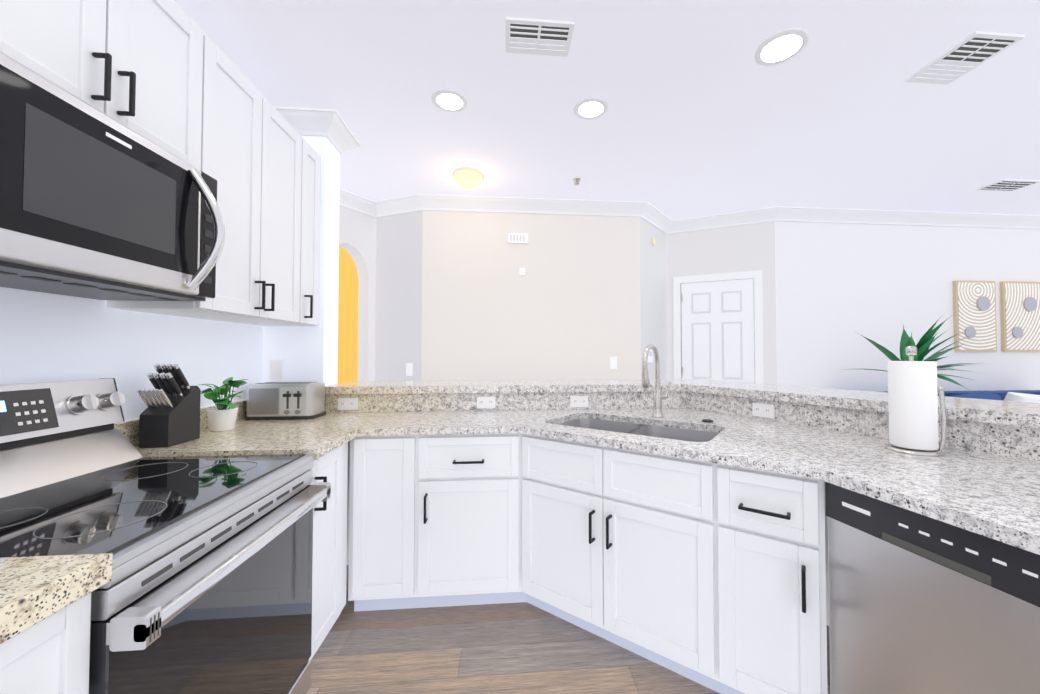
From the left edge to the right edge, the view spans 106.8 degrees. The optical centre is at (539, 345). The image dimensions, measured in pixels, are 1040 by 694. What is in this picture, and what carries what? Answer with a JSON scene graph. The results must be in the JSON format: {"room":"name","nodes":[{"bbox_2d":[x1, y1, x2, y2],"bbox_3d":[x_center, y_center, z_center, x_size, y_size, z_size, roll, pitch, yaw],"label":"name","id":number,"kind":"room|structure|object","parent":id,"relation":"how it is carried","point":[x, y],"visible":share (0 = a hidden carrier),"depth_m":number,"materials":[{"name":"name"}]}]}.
{"room":"kitchen","nodes":[
{"label":"kitchen","id":0,"kind":"room"},
{"bbox_2d":[0,287,262,422],"bbox_3d":[-1.527,-0.083,-0.147,0.140,2.740,5.900,0,-1,-5],"label":"wall","id":1,"kind":"structure","parent":0,"point":[47,337],"depth_m":1.45,"materials":[{"name":"white paint"}]},
{"bbox_2d":[0,0,211,174],"bbox_3d":[-1.396,-0.904,1.089,0.321,0.564,0.695,0,-1,-5],"label":"upper cabinet","id":2,"kind":"object","parent":1,"relation":"attached to","point":[168,76],"depth_m":1.16,"materials":[{"name":"white wood"}]},
{"bbox_2d":[0,51,224,300],"bbox_3d":[-1.316,-0.391,1.072,0.478,0.452,0.664,0,-1,-5],"label":"microwave","id":3,"kind":"object","parent":2,"relation":"attached to","point":[95,203],"visible":1,"depth_m":1.01,"materials":[{"name":"silver metal"}]},
{"bbox_2d":[106,43,311,325],"bbox_3d":[-1.455,-0.649,1.779,0.321,1.044,0.828,0,-1,-5],"label":"upper cabinet","id":4,"kind":"object","parent":1,"relation":"attached to","point":[261,166],"depth_m":1.75,"materials":[{"name":"white wood"}]},
{"bbox_2d":[312,148,320,325],"bbox_3d":[-1.491,-0.640,2.204,0.321,1.044,0.280,0,-1,-5],"label":"upper cabinet","id":5,"kind":"object","parent":1,"relation":"attached to","point":[316,159],"depth_m":2.30,"materials":[{"name":"white wood"}]},
{"bbox_2d":[262,136,339,385],"bbox_3d":[-1.500,-0.027,2.434,0.350,2.740,0.200,0,-1,-5],"label":"wall","id":6,"kind":"structure","parent":0,"point":[307,353],"depth_m":2.37,"materials":[{"name":"white paint"}]},
{"bbox_2d":[172,0,1039,233],"bbox_3d":[2.486,-1.375,0.838,9.220,0.115,7.127,0,-1,-5],"label":"crown molding","id":7,"kind":"structure","parent":6,"relation":"attached to","point":[331,126],"depth_m":3.71,"materials":[{"name":"white wood"}]},
{"bbox_2d":[337,247,358,383],"bbox_3d":[-2.421,0.004,3.868,1.160,2.740,2.140,-1,-1,32],"label":"wall","id":8,"kind":"structure","parent":0,"point":[348,325],"depth_m":4.79,"materials":[{"name":"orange paint"}]},
{"bbox_2d":[339,206,375,380],"bbox_3d":[-1.948,-0.008,3.328,0.810,2.740,1.096,0,-1,-5],"label":"wall","id":9,"kind":"structure","parent":0,"point":[357,236],"depth_m":3.72,"materials":[{"name":"white paint"}]},
{"bbox_2d":[306,565,829,693],"bbox_3d":[1.620,1.356,1.645,11.200,0.060,9.400,0,-1,-5],"label":"floor","id":10,"kind":"structure","parent":0,"point":[517,648],"depth_m":1.64,"materials":[{"name":"brown wood"}]},
{"bbox_2d":[0,655,89,693],"bbox_3d":[-1.144,0.860,0.452,0.722,0.880,0.407,0,-1,-5],"label":"base cabinet","id":11,"kind":"object","parent":10,"relation":"on","point":[29,676],"depth_m":0.63,"materials":[{"name":"white wood"}]},
{"bbox_2d":[0,511,1039,662],"bbox_3d":[0.147,0.411,1.517,3.474,0.035,1.882,0,-1,-5],"label":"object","id":12,"kind":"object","parent":11,"relation":"on","point":[737,568],"depth_m":1.51,"materials":[{"name":"white wood"}]},
{"bbox_2d":[0,378,330,693],"bbox_3d":[-1.151,0.712,1.037,0.802,1.201,0.748,0,-1,-5],"label":"range","id":13,"kind":"object","parent":10,"relation":"on","point":[207,589],"visible":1,"depth_m":1.04,"materials":[{"name":"grey metal"}]},
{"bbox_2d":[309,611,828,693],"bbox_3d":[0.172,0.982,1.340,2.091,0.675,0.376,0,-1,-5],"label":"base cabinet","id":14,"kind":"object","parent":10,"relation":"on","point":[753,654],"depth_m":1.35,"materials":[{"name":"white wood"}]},
{"bbox_2d":[114,379,1039,534],"bbox_3d":[0.508,0.261,1.772,3.537,0.045,2.347,0,-1,-5],"label":"countertop","id":15,"kind":"structure","parent":14,"relation":"on","point":[396,457],"depth_m":1.78,"materials":[{"name":"grey stone"}]},
{"bbox_2d":[137,364,200,447],"bbox_3d":[-1.480,0.233,1.538,0.106,0.319,0.190,0,-1,-5],"label":"knife block","id":16,"kind":"object","parent":15,"relation":"on","point":[170,416],"visible":1,"depth_m":1.50,"materials":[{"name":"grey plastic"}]},
{"bbox_2d":[199,377,246,431],"bbox_3d":[-1.490,0.277,1.825,0.203,0.243,0.201,0,-1,-5],"label":"plant","id":17,"kind":"object","parent":15,"relation":"on","point":[223,417],"visible":0.98,"depth_m":1.79,"materials":[{"name":"green plant"}]},
{"bbox_2d":[244,382,325,419],"bbox_3d":[-1.429,0.309,2.171,0.360,0.194,0.212,0,-1,-5],"label":"toaster","id":18,"kind":"object","parent":15,"relation":"on","point":[284,400],"visible":1,"depth_m":2.09,"materials":[{"name":"grey metal"}]},
{"bbox_2d":[642,344,670,417],"bbox_3d":[0.637,0.199,2.122,0.211,0.413,0.198,0,-1,-5],"label":"faucet","id":19,"kind":"object","parent":15,"relation":"on","point":[658,397],"visible":1,"depth_m":2.16,"materials":[{"name":"silver metal"}]},
{"bbox_2d":[702,419,712,422],"bbox_3d":[0.884,0.397,2.033,0.056,0.012,0.056,0,-1,-5],"label":"cover","id":20,"kind":"object","parent":15,"relation":"on","point":[707,420],"visible":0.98,"depth_m":2.02,"materials":[{"name":"grey plastic"}]},
{"bbox_2d":[842,316,988,389],"bbox_3d":[1.668,0.048,1.695,0.538,0.375,0.545,0,-1,-5],"label":"potted plant","id":21,"kind":"object","parent":15,"relation":"on","point":[925,342],"visible":0.48,"depth_m":1.66,"materials":[{"name":"green plant"}]},
{"bbox_2d":[885,346,946,455],"bbox_3d":[1.382,0.197,1.429,0.161,0.387,0.156,0,-1,-5],"label":"paper towel holder","id":22,"kind":"object","parent":15,"relation":"on","point":[913,387],"visible":1,"depth_m":1.38,"materials":[{"name":"white paper"}]},
{"bbox_2d":[825,482,1039,693],"bbox_3d":[1.248,0.868,1.008,0.593,0.889,0.557,0,-1,-13],"label":"dishwasher","id":23,"kind":"object","parent":10,"relation":"on","point":[920,604],"visible":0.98,"depth_m":0.97,"materials":[{"name":"grey metal"}]},
{"bbox_2d":[881,390,1039,402],"bbox_3d":[4.073,0.884,3.500,2.400,0.965,0.900,0,-1,-5],"label":"sofa","id":24,"kind":"object","parent":10,"relation":"on","point":[1032,396],"visible":0.17,"depth_m":3.34,"materials":[{"name":"blue fabric"}]},
{"bbox_2d":[173,0,1039,219],"bbox_3d":[1.620,-1.443,1.706,11.200,0.060,9.400,0,-1,-5],"label":"ceiling","id":25,"kind":"structure","parent":0,"point":[706,114],"depth_m":2.19,"materials":[{"name":"white paint"}]},
{"bbox_2d":[432,89,466,112],"bbox_3d":[-0.518,-1.397,2.213,0.200,0.010,0.200,0,-1,-5],"label":"recessed light","id":26,"kind":"object","parent":25,"relation":"in","point":[450,100],"visible":1,"depth_m":2.20,"materials":[{"name":"white"}]},
{"bbox_2d":[452,167,483,188],"bbox_3d":[-0.582,-1.328,3.123,0.250,0.110,0.250,0,-1,-5],"label":"dome light","id":27,"kind":"object","parent":25,"relation":"attached to","point":[468,178],"visible":0.96,"depth_m":3.05,"materials":[{"name":"yellow glass"}]},
{"bbox_2d":[506,17,574,56],"bbox_3d":[-0.006,-1.404,1.765,0.300,0.016,0.185,0,-1,-5],"label":"ceiling vent","id":28,"kind":"object","parent":25,"relation":"in","point":[538,36],"visible":1,"depth_m":1.75,"materials":[{"name":"white metal"}]},
{"bbox_2d":[573,178,580,184],"bbox_3d":[0.307,-1.358,3.219,0.070,0.045,0.070,0,-1,-5],"label":"sprinkler head","id":29,"kind":"object","parent":25,"relation":"attached to","point":[576,181],"visible":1,"depth_m":3.20,"materials":[{"name":"white plastic"}]},
{"bbox_2d":[574,97,607,119],"bbox_3d":[0.302,-1.396,2.283,0.200,0.010,0.200,0,-1,-5],"label":"recessed light","id":30,"kind":"object","parent":25,"relation":"in","point":[590,108],"visible":1,"depth_m":2.27,"materials":[{"name":"white"}]},
{"bbox_2d":[755,28,808,65],"bbox_3d":[1.143,-1.406,1.828,0.220,0.010,0.220,0,-1,-5],"label":"recessed light","id":31,"kind":"object","parent":25,"relation":"in","point":[783,46],"visible":1,"depth_m":1.82,"materials":[{"name":"white"}]},
{"bbox_2d":[905,31,1024,84],"bbox_3d":[2.070,-1.401,1.899,0.250,0.016,0.310,0,-1,-5],"label":"air vent","id":32,"kind":"object","parent":25,"relation":"in","point":[970,52],"visible":1,"depth_m":1.87,"materials":[{"name":"white metal"}]},
{"bbox_2d":[975,179,1039,191],"bbox_3d":[4.018,-1.371,3.313,0.350,0.016,0.200,0,-1,-5],"label":"ceiling vent","id":33,"kind":"object","parent":25,"relation":"in","point":[1009,185],"visible":0.96,"depth_m":3.29,"materials":[{"name":"white metal"}]},
{"bbox_2d":[375,210,1039,391],"bbox_3d":[2.591,0.011,4.192,8.440,2.740,0.612,0,-1,-5],"label":"wall","id":34,"kind":"structure","parent":0,"point":[585,297],"depth_m":3.86,"materials":[{"name":"white paint"}]},
{"bbox_2d":[269,233,655,378],"bbox_3d":[-0.206,-0.426,3.174,2.963,1.410,1.454,0,-1,-5],"label":"light switches","id":35,"kind":"object","parent":34,"relation":"attached to","point":[276,368],"depth_m":3.63,"materials":[{"name":"white plastic"}]},
{"bbox_2d":[681,279,754,382],"bbox_3d":[1.870,0.348,4.070,0.618,2.051,0.364,0,-1,-5],"label":"bedroom door","id":36,"kind":"structure","parent":34,"relation":"in","point":[717,330],"depth_m":4.08,"materials":[{"name":"white wood"}]},
{"bbox_2d":[673,270,763,383],"bbox_3d":[1.868,0.311,4.075,0.859,2.135,0.020,-1,-1,24],"label":"door frame","id":37,"kind":"structure","parent":34,"relation":"attached to","point":[758,318],"depth_m":4.02,"materials":[{"name":"white wood"}]},
{"bbox_2d":[953,280,996,351],"bbox_3d":[4.561,-0.303,4.035,0.460,0.740,0.044,0,-1,-5],"label":"framed art","id":38,"kind":"object","parent":34,"relation":"attached to","point":[974,304],"visible":1,"depth_m":4.02,"materials":[{"name":"beige"}]},
{"bbox_2d":[1000,281,1039,351],"bbox_3d":[5.109,-0.302,4.082,0.460,0.740,0.044,0,-1,-5],"label":"framed art","id":39,"kind":"object","parent":34,"relation":"attached to","point":[1020,314],"visible":1,"depth_m":4.07,"materials":[{"name":"beige"}]}
]}

